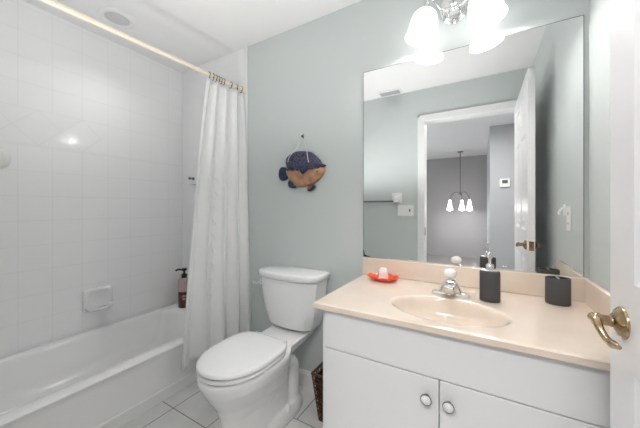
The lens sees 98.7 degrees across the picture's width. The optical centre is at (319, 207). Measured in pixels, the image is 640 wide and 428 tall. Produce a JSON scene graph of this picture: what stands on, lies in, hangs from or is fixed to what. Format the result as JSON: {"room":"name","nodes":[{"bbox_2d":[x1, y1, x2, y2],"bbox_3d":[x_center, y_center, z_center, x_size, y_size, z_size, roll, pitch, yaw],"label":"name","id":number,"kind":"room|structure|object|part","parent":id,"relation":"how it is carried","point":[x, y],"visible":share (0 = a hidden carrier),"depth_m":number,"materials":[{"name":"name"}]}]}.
{"room":"bathroom","nodes":[
{"label":"bathroom","id":0,"kind":"room"},
{"bbox_2d":[0,0,182,357],"bbox_3d":[-1.686,-0.028,1.917,0.100,2.435,1.490,0,0,30],"label":"wall","id":1,"kind":"structure","parent":0,"point":[91,125],"depth_m":1.89,"materials":[{"name":"tile"}]},
{"bbox_2d":[0,149,10,168],"bbox_3d":[-1.826,-0.280,1.548,0.029,0.120,0.120,0,0,30],"label":"disc","id":2,"kind":"object","parent":1,"relation":"attached to","point":[5,159],"visible":1,"depth_m":1.57,"materials":[{"name":"white"}]},
{"bbox_2d":[82,285,112,312],"bbox_3d":[-1.551,0.648,1.946,0.102,0.160,0.176,0,0,30],"label":"ceramic soap dish","id":3,"kind":"object","parent":1,"relation":"attached to","point":[98,298],"visible":1,"depth_m":1.95,"materials":[{"name":"white ceramic"}]},
{"bbox_2d":[23,0,360,72],"bbox_3d":[-1.163,-1.295,-1.000,4.600,0.100,6.200,0,0,30],"label":"ceiling","id":4,"kind":"structure","parent":0,"point":[198,33],"depth_m":1.83,"materials":[{"name":"white paint"}]},
{"bbox_2d":[97,6,135,28],"bbox_3d":[-1.328,-1.239,1.801,0.208,0.012,0.208,0,0,30],"label":"recessed light","id":5,"kind":"object","parent":4,"relation":"in","point":[115,17],"visible":1,"depth_m":1.79,"materials":[{"name":"white paint"}]},
{"bbox_2d":[119,381,322,427],"bbox_3d":[-0.031,1.240,0.938,4.600,0.100,1.712,0,0,30],"label":"floor","id":6,"kind":"structure","parent":0,"point":[187,408],"depth_m":1.58,"materials":[{"name":"tile"}]},
{"bbox_2d":[0,303,197,427],"bbox_3d":[-1.326,1.024,1.708,0.723,0.332,1.481,0,0,30],"label":"bathtub","id":7,"kind":"object","parent":6,"relation":"on","point":[107,376],"visible":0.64,"depth_m":1.63,"materials":[{"name":"white ceramic"}]},
{"bbox_2d":[175,268,187,307],"bbox_3d":[-1.190,0.690,2.401,0.106,0.336,0.102,0,0,30],"label":"pump bottle","id":8,"kind":"object","parent":7,"relation":"on","point":[182,282],"visible":0.8,"depth_m":2.36,"materials":[{"name":"brown plastic"}]},
{"bbox_2d":[196,264,329,427],"bbox_3d":[-0.325,0.795,1.535,0.468,0.790,0.758,0,0,30],"label":"toilet","id":9,"kind":"object","parent":6,"relation":"on","point":[250,379],"visible":1,"depth_m":1.46,"materials":[{"name":"white porcelain"}]},
{"bbox_3d":[-0.404,0.763,1.395,0.354,0.018,0.429,0,0,30],"label":"seat","id":10,"kind":"part","parent":9,"relation":"part of","materials":[{"name":"white plastic"}]},
{"bbox_3d":[-0.404,0.735,1.395,0.358,0.024,0.429,0,0,30],"label":"seat lid","id":11,"kind":"part","parent":9,"relation":"part of","materials":[{"name":"white plastic"}]},
{"bbox_3d":[-0.328,0.978,1.524,0.355,0.424,0.737,0,0,30],"label":"bowl","id":12,"kind":"part","parent":9,"relation":"part of","materials":[{"name":"white ceramic"}]},
{"bbox_3d":[-0.406,0.485,1.794,0.066,0.032,0.031,0,0,30],"label":"flush lever","id":13,"kind":"part","parent":9,"relation":"part of","materials":[{"name":"silver metal"}]},
{"bbox_3d":[-0.185,0.601,1.768,0.437,0.312,0.201,0,0,30],"label":"tank","id":14,"kind":"part","parent":9,"relation":"part of","materials":[{"name":"white ceramic"}]},
{"bbox_3d":[-0.188,0.421,1.764,0.462,0.043,0.223,0,0,30],"label":"tank lid","id":15,"kind":"part","parent":9,"relation":"part of","materials":[{"name":"white ceramic"}]},
{"bbox_2d":[311,361,322,421],"bbox_3d":[0.097,1.050,1.565,0.222,0.275,0.222,0,0,30],"label":"wicker wastebasket","id":16,"kind":"object","parent":6,"relation":"on","point":[318,381],"visible":0.19,"depth_m":1.53,"materials":[{"name":"black wicker"}]},
{"bbox_2d":[323,310,609,427],"bbox_3d":[0.548,0.804,1.127,0.963,0.772,0.569,0,0,30],"label":"vanity cabinet","id":17,"kind":"object","parent":6,"relation":"on","point":[376,374],"visible":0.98,"depth_m":0.91,"materials":[{"name":"white laminate"}]},
{"bbox_3d":[0.213,0.828,1.038,0.436,0.501,0.018,0,0,30],"label":"cabinet door","id":18,"kind":"part","parent":17,"relation":"part of","materials":[{"name":"white laminate"}]},
{"bbox_3d":[0.359,0.642,0.927,0.037,0.037,0.025,0,0,30],"label":"knob","id":19,"kind":"part","parent":17,"relation":"part of","materials":[{"name":"silver metal"}]},
{"bbox_3d":[0.417,0.642,0.893,0.037,0.037,0.025,0,0,30],"label":"knob","id":20,"kind":"part","parent":17,"relation":"part of","materials":[{"name":"silver metal"}]},
{"bbox_2d":[312,257,609,371],"bbox_3d":[0.542,0.403,1.142,0.990,0.224,0.578,0,0,30],"label":"countertop","id":21,"kind":"structure","parent":17,"relation":"on","point":[522,322],"depth_m":1.09,"materials":[{"name":"beige stone"}]},
{"bbox_2d":[367,272,399,281],"bbox_3d":[0.342,0.376,1.481,0.178,0.027,0.124,0,0,30],"label":"dish","id":22,"kind":"object","parent":21,"relation":"on","point":[375,276],"visible":0.88,"depth_m":1.48,"materials":[{"name":"ceramic"}]},
{"bbox_2d":[378,268,387,278],"bbox_3d":[0.341,0.353,1.479,0.048,0.061,0.032,0,0,30],"label":"soap","id":23,"kind":"object","parent":22,"relation":"in","point":[383,273],"visible":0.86,"depth_m":1.47,"materials":[{"name":"white wax"}]},
{"bbox_2d":[432,268,469,298],"bbox_3d":[0.570,0.330,1.208,0.156,0.118,0.121,0,0,30],"label":"sink faucet","id":24,"kind":"object","parent":21,"relation":"on","point":[449,287],"visible":1,"depth_m":1.21,"materials":[{"name":"silver metal"}]},
{"bbox_3d":[0.563,0.349,1.196,0.052,0.041,0.094,0,0,30],"label":"spout","id":25,"kind":"part","parent":24,"relation":"part of","materials":[{"name":"silver metal"}]},
{"bbox_3d":[0.584,0.292,1.236,0.058,0.042,0.058,0,0,30],"label":"ball handle","id":26,"kind":"part","parent":24,"relation":"part of","materials":[{"name":"white plastic"}]},
{"bbox_2d":[479,252,500,302],"bbox_3d":[0.708,0.287,1.152,0.072,0.206,0.064,0,0,-14],"label":"soap dispenser","id":27,"kind":"object","parent":21,"relation":"on","point":[489,277],"visible":1,"depth_m":1.13,"materials":[{"name":"black plastic"}]},
{"bbox_3d":[0.712,0.260,1.152,0.066,0.005,0.043,0,0,33],"label":"collar plate","id":28,"kind":"part","parent":27,"relation":"part of","materials":[{"name":"silver metal"}]},
{"bbox_2d":[545,275,570,306],"bbox_3d":[0.966,0.336,1.117,0.082,0.108,0.062,0,0,30],"label":"toothbrush holder","id":29,"kind":"object","parent":21,"relation":"on","point":[557,288],"visible":1,"depth_m":1.09,"materials":[{"name":"grey ceramic"}]},
{"bbox_3d":[0.616,0.828,0.802,0.490,0.501,0.018,0,0,30],"label":"cabinet door","id":30,"kind":"part","parent":17,"relation":"part of","materials":[{"name":"white laminate"}]},
{"bbox_2d":[183,0,588,372],"bbox_3d":[-0.044,-0.028,1.879,2.973,2.435,0.100,0,0,30],"label":"wall","id":31,"kind":"structure","parent":0,"point":[306,79],"depth_m":1.80,"materials":[{"name":"grey paint"}]},
{"bbox_2d":[39,0,246,93],"bbox_3d":[-0.990,-0.908,1.511,0.048,0.048,1.490,0,0,34],"label":"shower curtain rod","id":32,"kind":"object","parent":31,"relation":"attached to","point":[53,3],"visible":0.94,"depth_m":1.45,"materials":[{"name":"beige metal"}]},
{"bbox_2d":[181,78,251,370],"bbox_3d":[-0.693,0.058,1.882,0.134,1.876,0.522,0,0,35],"label":"shower curtain","id":33,"kind":"object","parent":32,"relation":"hanging from","point":[218,297],"visible":0.97,"depth_m":1.90,"materials":[{"name":"white fabric"}]},
{"bbox_2d":[188,177,195,184],"bbox_3d":[-1.064,-0.240,2.388,0.207,0.071,0.050,0,0,30],"label":"hook","id":34,"kind":"object","parent":31,"relation":"attached to","point":[189,178],"visible":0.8,"depth_m":2.41,"materials":[{"name":"silver metal"}]},
{"bbox_2d":[244,46,247,186],"bbox_3d":[-0.571,-0.028,2.123,0.031,2.435,0.012,0,0,30],"label":"trim","id":35,"kind":"structure","parent":31,"relation":"attached to","point":[246,47],"depth_m":2.12,"materials":[{"name":"white tile"}]},
{"bbox_2d":[299,368,315,388],"bbox_3d":[-0.140,1.140,1.869,0.971,0.100,0.013,0,0,30],"label":"baseboard","id":36,"kind":"structure","parent":31,"relation":"attached to","point":[305,377],"depth_m":1.84,"materials":[{"name":"white paint"}]},
{"bbox_2d":[405,0,507,46],"bbox_3d":[0.634,-0.967,1.312,0.432,0.272,0.193,0,0,30],"label":"vanity light","id":37,"kind":"object","parent":31,"relation":"attached to","point":[482,14],"visible":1,"depth_m":1.31,"materials":[{"name":"white glass"}]},
{"bbox_3d":[0.503,-0.905,1.366,0.152,0.148,0.154,0,0,30],"label":"lamp shade","id":38,"kind":"part","parent":37,"relation":"part of","materials":[{"name":"white glass"}]},
{"bbox_3d":[0.513,-0.916,1.364,0.059,0.086,0.060,0,0,30],"label":"bulb","id":39,"kind":"part","parent":37,"relation":"part of","materials":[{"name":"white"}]},
{"bbox_3d":[0.590,-1.006,1.361,0.140,0.065,0.031,0,0,-7],"label":"arm","id":40,"kind":"part","parent":37,"relation":"part of","materials":[{"name":"silver metal"}]},
{"bbox_3d":[0.698,-1.006,1.298,0.031,0.065,0.140,0,0,-23],"label":"arm","id":41,"kind":"part","parent":37,"relation":"part of","materials":[{"name":"silver metal"}]},
{"bbox_3d":[0.738,-0.916,1.233,0.059,0.086,0.060,0,0,30],"label":"bulb","id":42,"kind":"part","parent":37,"relation":"part of","materials":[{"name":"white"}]},
{"bbox_3d":[0.745,-0.905,1.225,0.152,0.148,0.154,0,0,30],"label":"lamp shade","id":43,"kind":"part","parent":37,"relation":"part of","materials":[{"name":"white glass"}]},
{"bbox_2d":[363,15,583,276],"bbox_3d":[0.679,-0.258,1.392,0.976,1.096,0.009,0,0,30],"label":"wall mirror","id":44,"kind":"object","parent":31,"relation":"attached to","point":[471,151],"visible":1,"depth_m":1.33,"materials":[{"name":"clear glass"}]},
{"bbox_2d":[363,257,587,301],"bbox_3d":[0.683,0.340,1.384,0.990,0.099,0.018,0,0,30],"label":"backsplash","id":45,"kind":"structure","parent":31,"relation":"attached to","point":[525,283],"depth_m":1.35,"materials":[{"name":"beige stone"}]},
{"bbox_3d":[-0.118,-0.487,1.852,0.014,0.027,0.022,0,0,30],"label":"nail","id":46,"kind":"object","parent":31,"relation":"attached to","visible":0},
{"bbox_2d":[279,138,325,191],"bbox_3d":[-0.137,-0.291,1.840,0.380,0.364,0.055,0,0,30],"label":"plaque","id":47,"kind":"object","parent":46,"relation":"hanging from","point":[304,168],"visible":1,"depth_m":1.81,"materials":[{"name":"brown"}]},
{"bbox_2d":[589,0,609,291],"bbox_3d":[0.785,-0.028,0.473,0.100,2.435,1.490,0,0,30],"label":"wall","id":48,"kind":"structure","parent":0,"point":[599,10],"depth_m":1.04,"materials":[{"name":"grey paint"}]},
{"bbox_3d":[-0.389,-0.028,0.227,4.300,2.435,0.120,0,0,30],"label":"wall","id":49,"kind":"structure","parent":0,"visible":0},
{"bbox_2d":[587,0,639,427],"bbox_3d":[0.486,0.143,0.288,0.139,2.077,0.820,0,0,30],"label":"door","id":50,"kind":"structure","parent":49,"relation":"in","point":[623,319],"depth_m":0.57,"materials":[{"name":"white paint"}]},
{"bbox_3d":[0.586,0.249,0.555,0.042,0.041,0.131,0,0,30],"label":"lever handle","id":51,"kind":"part","parent":50,"relation":"part of","materials":[{"name":"gold metal"}]}
]}

